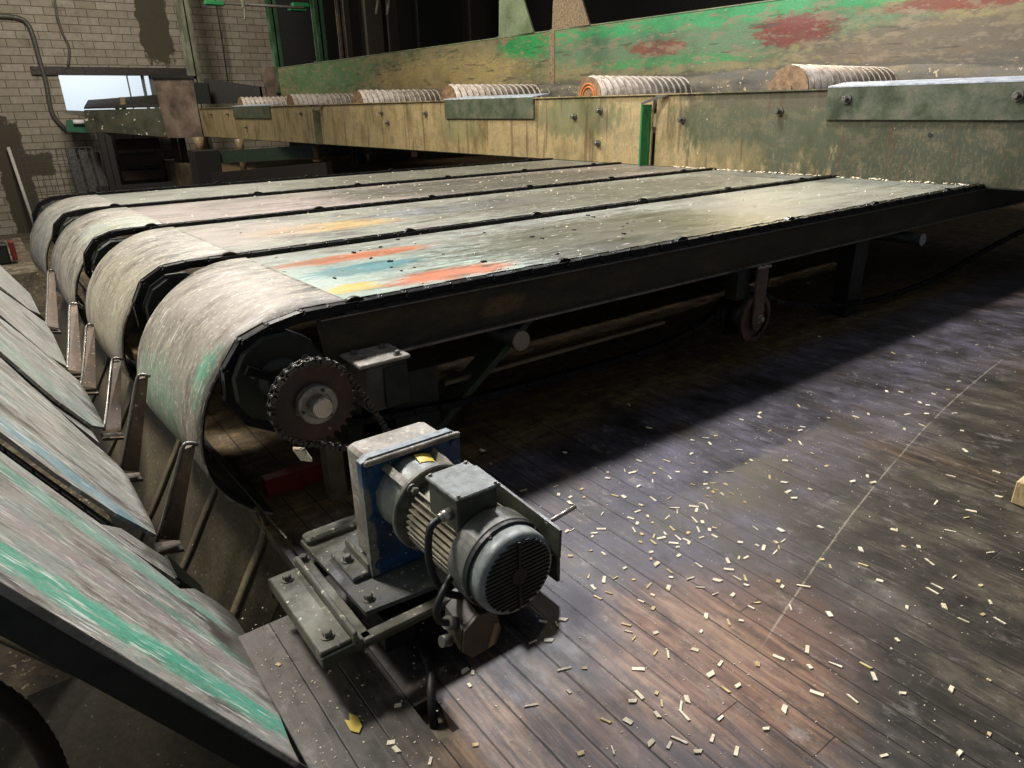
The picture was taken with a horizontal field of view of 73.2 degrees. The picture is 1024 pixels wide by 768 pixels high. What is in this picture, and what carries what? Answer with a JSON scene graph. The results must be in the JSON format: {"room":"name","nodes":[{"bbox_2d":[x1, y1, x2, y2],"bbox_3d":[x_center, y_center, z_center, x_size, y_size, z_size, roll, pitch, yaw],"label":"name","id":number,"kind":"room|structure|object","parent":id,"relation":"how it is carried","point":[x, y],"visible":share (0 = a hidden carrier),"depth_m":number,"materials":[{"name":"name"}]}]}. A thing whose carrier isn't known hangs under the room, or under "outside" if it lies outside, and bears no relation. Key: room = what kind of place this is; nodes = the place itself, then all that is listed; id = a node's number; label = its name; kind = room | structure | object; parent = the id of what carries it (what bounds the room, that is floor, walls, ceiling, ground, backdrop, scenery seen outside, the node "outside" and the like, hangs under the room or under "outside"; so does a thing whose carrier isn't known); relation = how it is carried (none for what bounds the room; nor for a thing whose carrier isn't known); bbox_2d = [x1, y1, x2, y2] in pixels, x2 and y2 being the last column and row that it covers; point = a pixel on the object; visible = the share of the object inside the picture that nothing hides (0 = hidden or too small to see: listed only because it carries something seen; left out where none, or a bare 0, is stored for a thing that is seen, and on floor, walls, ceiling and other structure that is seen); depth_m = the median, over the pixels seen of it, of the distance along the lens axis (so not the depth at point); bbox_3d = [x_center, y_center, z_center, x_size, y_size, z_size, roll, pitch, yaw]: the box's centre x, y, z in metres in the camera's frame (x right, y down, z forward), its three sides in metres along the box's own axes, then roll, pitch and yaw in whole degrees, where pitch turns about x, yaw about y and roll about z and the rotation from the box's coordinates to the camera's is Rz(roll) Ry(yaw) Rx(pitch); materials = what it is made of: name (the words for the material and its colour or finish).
{"room":"industrial hall","nodes":[
{"label":"industrial hall","id":0,"kind":"room"},
{"bbox_2d":[0,237,45,305],"bbox_3d":[-7.578,-1.425,9.233,1.950,0.420,3.300,-17,27,-33],"label":"ledge","id":1,"kind":"object","parent":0,"point":[23,270],"visible":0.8,"depth_m":8.56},
{"bbox_2d":[0,240,17,264],"bbox_3d":[-6.592,-1.716,8.964,0.240,0.280,0.320,-17,27,-33],"label":"toolbox","id":2,"kind":"object","parent":1,"relation":"on","point":[4,254],"visible":1,"depth_m":8.87,"materials":[{"name":"red metal"}]},
{"bbox_2d":[0,232,137,696],"bbox_3d":[-2.510,-1.845,14.627,19.000,0.200,30.900,-17,27,-33],"label":"floor","id":3,"kind":"structure","parent":0,"point":[27,675],"depth_m":4.92,"materials":[{"name":"wood"}]},
{"bbox_2d":[6,147,32,224],"bbox_3d":[-15.877,-6.254,22.406,0.610,2.718,0.100,16,28,37],"label":"pipe","id":4,"kind":"object","parent":3,"relation":"on","point":[8,148],"visible":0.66,"depth_m":22.30,"materials":[{"name":"metal"}]},
{"bbox_2d":[16,147,101,244],"bbox_3d":[-13.315,-5.609,20.641,1.878,2.738,0.018,-17,27,-33],"label":"wire mesh fence","id":5,"kind":"object","parent":3,"relation":"on","point":[80,153],"visible":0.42,"depth_m":20.33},
{"bbox_2d":[64,148,86,214],"bbox_3d":[-14.175,-6.375,22.724,0.276,2.620,0.823,-19,28,-38],"label":"panel","id":6,"kind":"object","parent":3,"relation":"on","point":[70,150],"visible":0.5,"depth_m":22.52,"materials":[{"name":"metal"}]},
{"bbox_2d":[77,150,96,191],"bbox_3d":[-13.902,-6.424,22.925,0.276,2.550,0.823,-19,28,-38],"label":"panel","id":7,"kind":"object","parent":3,"relation":"on","point":[84,156],"visible":0.43,"depth_m":22.73,"materials":[{"name":"metal"}]},
{"bbox_2d":[89,152,108,185],"bbox_3d":[-13.630,-6.473,23.125,0.276,2.480,0.823,-19,28,-38],"label":"panel","id":8,"kind":"object","parent":3,"relation":"on","point":[99,166],"visible":0.36,"depth_m":22.91,"materials":[{"name":"metal"}]},
{"bbox_2d":[62,95,188,191],"bbox_3d":[-12.456,-7.119,22.364,3.610,4.199,1.947,-5,22,-9],"label":"machine","id":9,"kind":"object","parent":3,"relation":"on","point":[149,121],"visible":0.78,"depth_m":21.37,"materials":[{"name":"black metal"}]},
{"bbox_2d":[62,110,84,116],"bbox_3d":[-13.950,-8.623,22.039,0.734,0.255,0.600,-17,27,-33],"label":"window sill","id":10,"kind":"structure","parent":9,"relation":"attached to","point":[78,113],"depth_m":21.79,"materials":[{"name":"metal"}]},
{"bbox_2d":[150,67,279,137],"bbox_3d":[-8.886,-8.464,20.803,4.062,1.920,0.600,0,22,2],"label":"hood","id":11,"kind":"object","parent":9,"relation":"attached to","point":[179,97],"visible":0.84,"depth_m":20.78,"materials":[{"name":"brown metal"}]},
{"bbox_2d":[110,133,165,181],"bbox_3d":[-12.774,-7.247,23.852,1.350,3.340,0.700,-17,27,-33],"label":"stack","id":12,"kind":"object","parent":3,"relation":"on","point":[128,143],"visible":0.53,"depth_m":23.40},
{"bbox_2d":[174,0,213,149],"bbox_3d":[-10.486,-10.222,22.738,0.420,9.600,0.700,-17,27,-33],"label":"steel post","id":13,"kind":"object","parent":3,"relation":"on","point":[181,6],"visible":0.29,"depth_m":22.31,"materials":[{"name":"metal"}]},
{"bbox_2d":[188,149,222,184],"bbox_3d":[-7.962,-4.791,18.351,0.600,2.700,0.700,-17,27,-33],"label":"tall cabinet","id":14,"kind":"object","parent":3,"relation":"on","point":[203,163],"visible":0.36,"depth_m":17.73,"materials":[{"name":"metal"}]},
{"bbox_2d":[0,0,288,234],"bbox_3d":[-11.261,-11.520,24.931,21.000,10.800,0.350,-17,27,-33],"label":"wall","id":15,"kind":"structure","parent":0,"point":[98,33],"depth_m":22.98,"materials":[{"name":"brick"}]},
{"bbox_2d":[0,14,65,130],"bbox_3d":[-15.274,-9.849,21.975,1.212,3.416,0.139,-17,27,-33],"label":"conduit pipe","id":16,"kind":"object","parent":15,"relation":"attached to","point":[2,16],"visible":0.97,"depth_m":21.97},
{"bbox_2d":[53,0,70,65],"bbox_3d":[-14.406,-11.291,22.118,0.216,2.021,0.070,-17,27,-33],"label":"cable","id":17,"kind":"object","parent":15,"relation":"attached to","point":[54,1],"visible":1,"depth_m":22.11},
{"bbox_2d":[30,66,186,74],"bbox_3d":[-13.339,-10.569,23.322,4.950,0.240,0.140,-17,27,-33],"label":"trim","id":18,"kind":"structure","parent":15,"relation":"attached to","point":[35,70],"depth_m":23.06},
{"bbox_2d":[126,76,159,108],"bbox_3d":[-13.528,-9.951,23.710,3.320,1.190,0.050,-17,27,-33],"label":"window","id":19,"kind":"structure","parent":15,"relation":"in","point":[152,87],"depth_m":24.12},
{"bbox_2d":[215,0,228,81],"bbox_3d":[-10.315,-12.197,24.526,0.072,2.682,0.048,-17,27,-33],"label":"wire","id":20,"kind":"object","parent":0,"point":[215,0],"visible":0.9,"depth_m":24.54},
{"bbox_2d":[82,162,451,740],"bbox_3d":[-5.282,-2.066,12.310,4.880,2.050,30.900,-17,27,-33],"label":"wall","id":21,"kind":"structure","parent":0,"point":[181,175],"depth_m":21.51,"materials":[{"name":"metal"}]},
{"bbox_2d":[275,0,462,156],"bbox_3d":[-4.728,-12.386,23.791,7.000,8.400,0.300,-17,27,-33],"label":"wall partition","id":22,"kind":"structure","parent":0,"point":[295,28],"depth_m":22.85,"materials":[{"name":"metal"}]},
{"bbox_2d":[375,0,378,13],"bbox_3d":[-3.067,-8.565,15.677,0.137,0.302,0.060,-17,27,-33],"label":"tube","id":23,"kind":"object","parent":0,"point":[377,1],"visible":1,"depth_m":15.66,"materials":[{"name":"beige paint"}]},
{"bbox_2d":[386,0,389,14],"bbox_3d":[-2.845,-8.636,15.829,0.139,0.324,0.060,-17,27,-33],"label":"tube","id":24,"kind":"object","parent":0,"point":[388,2],"visible":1,"depth_m":15.81,"materials":[{"name":"beige paint"}]},
{"bbox_2d":[79,151,1023,767],"bbox_3d":[-1.230,-4.257,14.727,15.690,0.050,30.900,-17,27,-33],"label":"floor","id":25,"kind":"structure","parent":0,"point":[707,381],"depth_m":2.57,"materials":[{"name":"brown wood"}]},
{"bbox_2d":[0,266,308,767],"bbox_3d":[-2.338,-0.153,2.962,1.498,2.685,4.735,-17,27,-33],"label":"conveyor","id":26,"kind":"object","parent":25,"relation":"on","point":[163,675],"visible":0.98,"depth_m":1.78,"materials":[{"name":"metal"}]},
{"bbox_2d":[0,680,69,767],"bbox_3d":[-1.042,0.914,1.338,0.168,1.252,0.423,2,22,8],"label":"hose","id":27,"kind":"object","parent":26,"relation":"hanging from","point":[16,711],"visible":1,"depth_m":1.38,"materials":[{"name":"rubber"}]},
{"bbox_2d":[66,302,81,378],"bbox_3d":[-2.522,-0.261,3.957,0.094,0.234,0.883,-13,25,-26],"label":"upright lug","id":28,"kind":"object","parent":26,"relation":"attached to","point":[73,357],"visible":0.94,"depth_m":3.89,"materials":[{"name":"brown metal"}]},
{"bbox_2d":[100,357,123,440],"bbox_3d":[-1.886,0.066,3.250,0.102,0.289,0.412,-9,23,-18],"label":"upright lug","id":29,"kind":"object","parent":26,"relation":"attached to","point":[112,416],"visible":1,"depth_m":3.22,"materials":[{"name":"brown metal"}]},
{"bbox_2d":[119,373,150,482],"bbox_3d":[-1.499,0.178,2.743,0.100,0.405,0.249,10,25,26],"label":"upright lug","id":30,"kind":"object","parent":26,"relation":"attached to","point":[131,449],"visible":0.91,"depth_m":2.75,"materials":[{"name":"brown metal"}]},
{"bbox_2d":[52,298,294,633],"bbox_3d":[-2.648,0.189,4.502,0.403,0.754,5.426,-18,27,-35],"label":"metal bracket","id":31,"kind":"object","parent":26,"relation":"attached to","point":[233,560],"visible":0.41,"depth_m":3.14,"materials":[{"name":"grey metal"}]},
{"bbox_2d":[151,441,198,554],"bbox_3d":[-1.127,0.376,2.305,0.215,0.410,0.091,-9,23,-18],"label":"upright lug","id":32,"kind":"object","parent":26,"relation":"attached to","point":[170,525],"visible":0.98,"depth_m":2.30,"materials":[{"name":"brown metal"}]},
{"bbox_2d":[192,137,203,149],"bbox_3d":[-8.911,-6.569,19.783,0.338,0.967,0.338,-17,27,-33],"label":"support","id":33,"kind":"object","parent":25,"relation":"on","point":[198,141],"visible":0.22,"depth_m":19.58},
{"bbox_2d":[234,139,246,169],"bbox_3d":[-7.096,-5.936,18.137,0.270,0.950,0.270,-17,27,-33],"label":"support","id":34,"kind":"object","parent":25,"relation":"on","point":[239,143],"visible":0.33,"depth_m":17.97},
{"bbox_2d":[210,162,332,182],"bbox_3d":[-5.551,-4.741,15.821,3.468,0.705,0.200,8,24,23],"label":"beam","id":35,"kind":"structure","parent":25,"relation":"on","point":[324,168],"depth_m":15.60,"materials":[{"name":"metal"}]},
{"bbox_2d":[261,451,349,497],"bbox_3d":[-0.860,0.380,3.006,0.440,0.085,0.060,-17,27,-33],"label":"beam","id":36,"kind":"structure","parent":25,"relation":"on","point":[282,481],"depth_m":2.93,"materials":[{"name":"metal"}]},
{"bbox_2d":[293,447,311,461],"bbox_3d":[-0.713,0.239,2.347,0.057,0.057,0.037,-9,23,-19],"label":"wood block","id":37,"kind":"object","parent":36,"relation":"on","point":[303,455],"visible":1,"depth_m":2.33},
{"bbox_2d":[312,144,322,162],"bbox_3d":[-4.599,-5.253,16.389,0.236,0.890,0.236,-17,27,-33],"label":"support","id":38,"kind":"object","parent":25,"relation":"on","point":[316,147],"visible":0.67,"depth_m":16.25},
{"bbox_2d":[318,436,347,501],"bbox_3d":[-0.735,0.350,2.840,0.070,0.260,0.080,-17,27,-33],"label":"prop","id":39,"kind":"object","parent":25,"relation":"on","point":[332,462],"visible":0.79,"depth_m":2.81,"materials":[{"name":"metal"}]},
{"bbox_2d":[334,0,358,165],"bbox_3d":[-4.639,-9.588,18.709,0.210,7.000,0.210,-17,27,-33],"label":"steel post","id":40,"kind":"object","parent":25,"relation":"on","point":[338,3],"visible":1,"depth_m":18.73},
{"bbox_2d":[345,713,361,732],"bbox_3d":[-0.416,0.892,1.815,0.034,0.003,0.075,-17,27,-33],"label":"chip","id":41,"kind":"object","parent":25,"relation":"on","point":[354,724],"visible":1,"depth_m":1.81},
{"bbox_2d":[342,0,366,163],"bbox_3d":[-4.707,-10.548,19.222,0.332,8.400,0.520,-17,27,-33],"label":"column","id":42,"kind":"structure","parent":25,"relation":"on","point":[361,158],"depth_m":19.39,"materials":[{"name":"metal"}]},
{"bbox_2d":[358,0,396,162],"bbox_3d":[-4.051,-10.744,19.675,0.689,8.400,0.520,-17,27,-33],"label":"column","id":43,"kind":"structure","parent":25,"relation":"on","point":[371,24],"depth_m":19.79,"materials":[{"name":"metal"}]},
{"bbox_2d":[386,739,394,745],"bbox_3d":[-0.309,0.914,1.759,0.023,0.003,0.013,-5,22,-10],"label":"chip","id":44,"kind":"object","parent":25,"relation":"on","point":[389,742],"visible":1,"depth_m":1.76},
{"bbox_2d":[381,0,411,160],"bbox_3d":[-3.564,-10.889,20.011,0.512,8.400,0.520,-17,27,-33],"label":"column","id":45,"kind":"structure","parent":25,"relation":"on","point":[390,21],"depth_m":20.09,"materials":[{"name":"metal"}]},
{"bbox_2d":[392,745,400,752],"bbox_3d":[-0.291,0.921,1.738,0.027,0.004,0.013,19,30,41],"label":"chip","id":46,"kind":"object","parent":25,"relation":"on","point":[395,748],"visible":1,"depth_m":1.74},
{"bbox_2d":[268,514,559,668],"bbox_3d":[-0.325,0.610,2.222,0.790,0.222,0.555,-17,27,-33],"label":"mounting frame","id":47,"kind":"object","parent":25,"relation":"on","point":[325,622],"visible":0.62,"depth_m":2.02,"materials":[{"name":"grey metal"}]},
{"bbox_2d":[331,422,576,614],"bbox_3d":[-0.190,0.397,1.926,0.410,0.428,0.719,-17,27,-33],"label":"motor","id":48,"kind":"object","parent":47,"relation":"on","point":[496,548],"visible":0.98,"depth_m":1.77,"materials":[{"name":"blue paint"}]},
{"bbox_2d":[424,516,462,599],"bbox_3d":[-0.158,0.448,1.725,0.125,0.272,0.048,-17,27,-33],"label":"cable","id":49,"kind":"object","parent":48,"relation":"attached to","point":[434,522],"visible":0.83,"depth_m":1.68,"materials":[{"name":"black rubber"}]},
{"bbox_2d":[433,574,500,657],"bbox_3d":[-0.124,0.569,1.735,0.183,0.226,0.106,-17,27,-33],"label":"junction box","id":50,"kind":"object","parent":48,"relation":"attached to","point":[474,629],"visible":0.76,"depth_m":1.72,"materials":[{"name":"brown metal"}]},
{"bbox_2d":[485,537,549,612],"bbox_3d":[0.016,0.463,1.668,0.197,0.197,0.012,-17,27,-33],"label":"fan grille","id":51,"kind":"object","parent":48,"relation":"attached to","point":[516,568],"depth_m":1.66,"materials":[{"name":"metal"}]},
{"bbox_2d":[415,637,437,729],"bbox_3d":[-0.232,1.000,2.019,0.037,0.448,0.306,-7,23,-13],"label":"cable","id":52,"kind":"object","parent":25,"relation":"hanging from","point":[427,662],"visible":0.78,"depth_m":1.89,"materials":[{"name":"black rubber"}]},
{"bbox_2d":[410,0,459,158],"bbox_3d":[-2.447,-11.223,20.782,1.316,8.400,0.520,-17,27,-33],"label":"column","id":53,"kind":"structure","parent":25,"relation":"on","point":[430,19],"depth_m":20.75,"materials":[{"name":"metal"}]},
{"bbox_2d":[461,666,469,673],"bbox_3d":[-0.136,0.821,1.978,0.030,0.004,0.014,-18,27,-35],"label":"chip","id":54,"kind":"object","parent":25,"relation":"on","point":[466,669],"visible":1,"depth_m":1.98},
{"bbox_2d":[462,0,485,155],"bbox_3d":[-1.195,-11.598,21.645,0.729,8.400,0.520,-17,27,-33],"label":"column","id":55,"kind":"structure","parent":25,"relation":"on","point":[473,10],"depth_m":21.56,"materials":[{"name":"metal"}]},
{"bbox_2d":[30,160,1023,514],"bbox_3d":[0.491,-1.444,6.508,8.147,0.814,5.852,-17,27,-33],"label":"conveyor","id":56,"kind":"object","parent":25,"relation":"on","point":[193,320],"visible":0.88,"depth_m":3.86,"materials":[{"name":"paint"}]},
{"bbox_2d":[45,269,60,333],"bbox_3d":[-3.180,-0.584,4.754,0.092,0.224,1.124,-13,25,-28],"label":"upright lug","id":57,"kind":"object","parent":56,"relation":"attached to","point":[51,314],"visible":0.89,"depth_m":4.65,"materials":[{"name":"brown metal"}]},
{"bbox_2d":[80,323,98,395],"bbox_3d":[-2.337,-0.142,3.797,0.097,0.244,0.619,-11,24,-24],"label":"upright lug","id":58,"kind":"object","parent":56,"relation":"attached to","point":[88,370],"visible":0.9,"depth_m":3.75,"materials":[{"name":"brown metal"}]},
{"bbox_2d":[32,158,552,224],"bbox_3d":[-1.741,-2.276,8.109,6.590,0.439,0.074,-17,27,-33],"label":"chain","id":59,"kind":"object","parent":56,"relation":"on","point":[41,203],"visible":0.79,"depth_m":7.28,"materials":[{"name":"black metal"}]},
{"bbox_2d":[269,358,356,442],"bbox_3d":[-0.642,0.071,2.290,0.302,0.301,0.085,-17,27,-33],"label":"sprocket","id":60,"kind":"object","parent":56,"relation":"attached to","point":[306,389],"visible":0.96,"depth_m":2.29,"materials":[{"name":"metal"}]},
{"bbox_2d":[266,356,390,451],"bbox_3d":[-0.621,0.095,2.365,0.416,0.412,0.042,-17,27,-33],"label":"chain","id":61,"kind":"object","parent":60,"relation":"attached to","point":[300,363],"visible":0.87,"depth_m":2.29,"materials":[{"name":"metal"}]},
{"bbox_2d":[52,162,620,243],"bbox_3d":[-0.963,-1.925,7.169,6.551,0.419,0.074,-17,27,-33],"label":"chain","id":62,"kind":"object","parent":56,"relation":"on","point":[64,216],"visible":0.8,"depth_m":6.27,"materials":[{"name":"black metal"}]},
{"bbox_2d":[340,343,409,410],"bbox_3d":[-0.520,-0.028,2.673,0.210,0.217,0.190,-17,27,-33],"label":"block","id":63,"kind":"object","parent":56,"relation":"attached to","point":[381,371],"visible":0.97,"depth_m":2.62,"materials":[{"name":"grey metal"}]},
{"bbox_2d":[83,167,715,278],"bbox_3d":[-0.103,-1.521,6.140,6.504,0.434,0.074,-17,27,-33],"label":"chain","id":64,"kind":"object","parent":56,"relation":"on","point":[91,247],"visible":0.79,"depth_m":5.13,"materials":[{"name":"black metal"}]},
{"bbox_2d":[333,214,634,278],"bbox_3d":[-0.070,-0.789,3.828,2.133,0.008,0.958,-17,27,-33],"label":"debris","id":65,"kind":"object","parent":56,"relation":"on","point":[623,233],"visible":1,"depth_m":3.68,"materials":[{"name":"wood"}]},
{"bbox_2d":[132,175,836,342],"bbox_3d":[1.218,-1.112,5.521,7.639,0.783,0.087,-17,27,-33],"label":"chain","id":66,"kind":"object","parent":56,"relation":"on","point":[142,287],"visible":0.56,"depth_m":4.00,"materials":[{"name":"black metal"}]},
{"bbox_2d":[141,163,892,283],"bbox_3d":[-0.269,-1.653,5.987,5.037,0.006,5.218,-17,27,-33],"label":"crumbs","id":67,"kind":"object","parent":56,"relation":"on","point":[544,163],"visible":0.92,"depth_m":5.04,"materials":[{"name":"beige wood"}]},
{"bbox_2d":[198,0,1023,190],"bbox_3d":[-1.065,-5.244,12.467,2.159,1.899,24.000,-18,27,-35],"label":"conveyor","id":68,"kind":"object","parent":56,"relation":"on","point":[953,112],"visible":0.89,"depth_m":8.37,"materials":[{"name":"green metal"}]},
{"bbox_2d":[238,96,286,105],"bbox_3d":[-6.466,-7.577,18.817,1.880,0.494,0.494,-17,27,-33],"label":"roller","id":69,"kind":"object","parent":68,"relation":"attached to","point":[247,100],"visible":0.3,"depth_m":18.46,"materials":[{"name":"wood"}]},
{"bbox_2d":[219,145,314,162],"bbox_3d":[-6.349,-5.801,17.451,3.524,0.484,0.100,7,24,21],"label":"rail","id":70,"kind":"object","parent":68,"relation":"attached to","point":[304,151],"visible":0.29,"depth_m":17.31,"materials":[{"name":"metal"}]},
{"bbox_2d":[264,0,283,92],"bbox_3d":[-6.920,-11.007,19.677,0.336,5.000,0.336,-17,27,-33],"label":"steel post","id":71,"kind":"object","parent":68,"relation":"on","point":[271,13],"visible":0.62,"depth_m":19.99,"materials":[{"name":"metal"}]},
{"bbox_2d":[203,0,309,11],"bbox_3d":[-7.018,-10.386,18.984,2.711,0.349,1.783,-5,22,-9],"label":"rail","id":72,"kind":"object","parent":71,"relation":"attached to","point":[295,6],"visible":1,"depth_m":18.56,"materials":[{"name":"metal"}]},
{"bbox_2d":[310,0,328,61],"bbox_3d":[-5.085,-10.570,17.569,0.336,4.310,0.336,-17,27,-33],"label":"steel post","id":73,"kind":"object","parent":68,"relation":"on","point":[316,6],"visible":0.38,"depth_m":18.03,"materials":[{"name":"metal"}]},
{"bbox_2d":[287,93,353,114],"bbox_3d":[-4.378,-6.654,16.430,1.880,0.494,0.494,-17,27,-33],"label":"roller","id":74,"kind":"object","parent":68,"relation":"attached to","point":[307,99],"visible":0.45,"depth_m":16.10,"materials":[{"name":"metal"}]},
{"bbox_2d":[353,89,440,102],"bbox_3d":[-2.290,-5.731,14.043,1.880,0.494,0.494,-17,27,-33],"label":"roller","id":75,"kind":"object","parent":68,"relation":"attached to","point":[360,96],"visible":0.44,"depth_m":13.77,"materials":[{"name":"wood"}]},
{"bbox_2d":[441,84,541,100],"bbox_3d":[-0.297,-4.850,11.765,1.880,0.494,0.494,-17,27,-33],"label":"roller","id":76,"kind":"object","parent":68,"relation":"attached to","point":[451,90],"visible":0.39,"depth_m":11.44,"materials":[{"name":"wood"}]},
{"bbox_2d":[498,0,534,36],"bbox_3d":[0.156,-6.955,12.089,0.320,1.530,1.050,-17,27,-33],"label":"support bracket","id":77,"kind":"object","parent":68,"relation":"on","point":[514,18],"visible":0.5,"depth_m":12.22,"materials":[{"name":"metal"}]},
{"bbox_2d":[550,0,590,29],"bbox_3d":[1.041,-6.566,11.076,0.320,1.530,0.950,-17,27,-33],"label":"support bracket","id":78,"kind":"object","parent":68,"relation":"on","point":[565,13],"visible":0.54,"depth_m":11.23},
{"bbox_2d":[577,75,692,113],"bbox_3d":[1.727,-3.954,9.451,1.880,0.494,0.494,-17,27,-33],"label":"roller","id":79,"kind":"object","parent":68,"relation":"attached to","point":[593,85],"visible":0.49,"depth_m":9.12,"materials":[{"name":"wood"}]},
{"bbox_2d":[768,64,896,89],"bbox_3d":[3.499,-3.171,7.426,1.880,0.470,0.470,-17,27,-33],"label":"roller","id":80,"kind":"object","parent":68,"relation":"attached to","point":[794,76],"visible":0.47,"depth_m":6.97,"materials":[{"name":"wood"}]},
{"bbox_2d":[219,184,1023,431],"bbox_3d":[2.003,-0.754,4.588,7.584,0.783,0.087,-17,27,-33],"label":"chain","id":81,"kind":"object","parent":56,"relation":"on","point":[244,340],"visible":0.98,"depth_m":3.25,"materials":[{"name":"black metal"}]},
{"bbox_2d":[720,265,771,341],"bbox_3d":[1.422,-0.490,4.151,0.325,0.474,0.193,-17,27,-33],"label":"wheel","id":82,"kind":"object","parent":56,"relation":"hanging from","point":[747,316],"visible":0.98,"depth_m":4.11,"materials":[{"name":"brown metal"}]},
{"bbox_2d":[673,166,966,184],"bbox_3d":[2.874,-2.107,6.930,0.078,0.018,3.115,-18,27,-36],"label":"chips","id":83,"kind":"object","parent":56,"relation":"on","point":[673,166],"depth_m":6.80,"materials":[{"name":"beige wood"}]},
{"bbox_2d":[524,703,538,707],"bbox_3d":[0.052,0.865,1.859,0.041,0.004,0.006,-5,22,-10],"label":"chip","id":84,"kind":"object","parent":25,"relation":"on","point":[533,704],"visible":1,"depth_m":1.86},
{"bbox_2d":[544,638,553,642],"bbox_3d":[0.113,0.774,2.083,0.033,0.004,0.015,-2,22,-2],"label":"chip","id":85,"kind":"object","parent":25,"relation":"on","point":[546,640],"visible":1,"depth_m":2.08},
{"bbox_2d":[576,750,584,756],"bbox_3d":[0.171,0.919,1.719,0.020,0.003,0.013,-8,23,-16],"label":"chip","id":86,"kind":"object","parent":25,"relation":"on","point":[579,753],"visible":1,"depth_m":1.72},
{"bbox_2d":[622,717,633,724],"bbox_3d":[0.303,0.881,1.806,0.027,0.003,0.015,14,27,34],"label":"chip","id":87,"kind":"object","parent":25,"relation":"on","point":[626,720],"visible":1,"depth_m":1.80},
{"bbox_2d":[236,324,1023,767],"bbox_3d":[1.979,0.409,2.892,5.506,0.002,2.308,-17,27,-33],"label":"chips","id":88,"kind":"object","parent":25,"relation":"on","point":[955,324],"depth_m":1.97,"materials":[{"name":"beige wood"}]},
{"bbox_2d":[632,667,644,670],"bbox_3d":[0.361,0.814,1.971,0.036,0.003,0.012,1,22,6],"label":"chip","id":89,"kind":"object","parent":25,"relation":"on","point":[633,668],"visible":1,"depth_m":1.97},
{"bbox_2d":[634,690,644,699],"bbox_3d":[0.348,0.849,1.885,0.011,0.003,0.034,-13,25,-26],"label":"chip","id":90,"kind":"object","parent":25,"relation":"on","point":[637,692],"visible":1,"depth_m":1.88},
{"bbox_2d":[647,738,654,747],"bbox_3d":[0.349,0.906,1.742,0.028,0.004,0.013,-21,29,-40],"label":"chip","id":91,"kind":"object","parent":25,"relation":"on","point":[651,741],"visible":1,"depth_m":1.74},
{"bbox_2d":[653,710,661,717],"bbox_3d":[0.384,0.873,1.821,0.012,0.004,0.026,-12,24,-25],"label":"chip","id":92,"kind":"object","parent":25,"relation":"on","point":[656,713],"visible":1,"depth_m":1.82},
{"bbox_2d":[670,735,687,744],"bbox_3d":[0.424,0.902,1.750,0.046,0.004,0.007,12,25,29],"label":"chip","id":93,"kind":"object","parent":25,"relation":"on","point":[672,736],"visible":1,"depth_m":1.75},
{"bbox_2d":[678,709,690,720],"bbox_3d":[0.454,0.873,1.820,0.007,0.004,0.044,-12,24,-25],"label":"chip","id":94,"kind":"object","parent":25,"relation":"on","point":[681,711],"visible":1,"depth_m":1.82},
{"bbox_2d":[684,695,690,703],"bbox_3d":[0.474,0.853,1.866,0.013,0.004,0.029,-3,22,-3],"label":"chip","id":95,"kind":"object","parent":25,"relation":"on","point":[686,697],"visible":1,"depth_m":1.86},
{"bbox_2d":[693,749,701,753],"bbox_3d":[0.464,0.914,1.716,0.024,0.004,0.011,-2,22,-2],"label":"chip","id":96,"kind":"object","parent":25,"relation":"on","point":[696,751],"visible":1,"depth_m":1.71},
{"bbox_2d":[706,670,714,677],"bbox_3d":[0.562,0.818,1.948,0.033,0.004,0.015,-16,26,-33],"label":"chip","id":97,"kind":"object","parent":25,"relation":"on","point":[711,673],"visible":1,"depth_m":1.94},
{"bbox_2d":[733,746,738,756],"bbox_3d":[0.558,0.912,1.716,0.010,0.003,0.030,9,24,24],"label":"chip","id":98,"kind":"object","parent":25,"relation":"on","point":[736,750],"visible":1,"depth_m":1.71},
{"bbox_2d":[772,654,784,660],"bbox_3d":[0.773,0.793,2.002,0.034,0.003,0.011,14,26,32],"label":"chip","id":99,"kind":"object","parent":25,"relation":"on","point":[774,655],"visible":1,"depth_m":2.00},
{"bbox_2d":[781,704,787,713],"bbox_3d":[0.722,0.862,1.831,0.014,0.004,0.031,11,25,28],"label":"chip","id":100,"kind":"object","parent":25,"relation":"on","point":[784,707],"visible":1,"depth_m":1.83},
{"bbox_2d":[809,689,823,696],"bbox_3d":[0.830,0.841,1.879,0.036,0.003,0.012,11,25,28],"label":"chip","id":101,"kind":"object","parent":25,"relation":"on","point":[811,690],"visible":1,"depth_m":1.88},
{"bbox_2d":[859,661,872,668],"bbox_3d":[1.009,0.802,1.966,0.009,0.003,0.037,-20,29,-39],"label":"chip","id":102,"kind":"object","parent":25,"relation":"on","point":[860,662],"visible":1,"depth_m":1.97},
{"bbox_2d":[871,672,877,680],"bbox_3d":[1.012,0.817,1.929,0.011,0.003,0.032,3,22,11],"label":"chip","id":103,"kind":"object","parent":25,"relation":"on","point":[874,677],"visible":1,"depth_m":1.93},
{"bbox_2d":[1011,476,1023,506],"bbox_3d":[2.032,0.424,2.724,0.090,0.100,0.060,-17,27,-33],"label":"timber offcut","id":104,"kind":"object","parent":25,"relation":"on","point":[1018,495],"visible":1,"depth_m":2.71,"materials":[{"name":"brown wood"}]},
{"bbox_2d":[461,0,764,158],"bbox_3d":[4.948,-9.045,17.924,0.400,10.800,31.000,-17,27,-33],"label":"wall","id":105,"kind":"structure","parent":0,"point":[540,11],"depth_m":19.88,"materials":[{"name":"black"}]},
{"label":"outside","id":106,"kind":"structure","parent":0,"visible":0},
{"bbox_3d":[-21.396,-12.801,38.159,26.000,0.100,30.000,-17,27,-33],"label":"ground","id":107,"kind":"structure","parent":106,"visible":0},
{"bbox_2d":[58,75,153,110],"bbox_3d":[-16.955,-15.036,30.754,30.000,9.400,1.100,-17,27,-33],"label":"neighbouring building","id":108,"kind":"structure","parent":107,"relation":"on","point":[77,90],"depth_m":30.06,"materials":[{"name":"white"}]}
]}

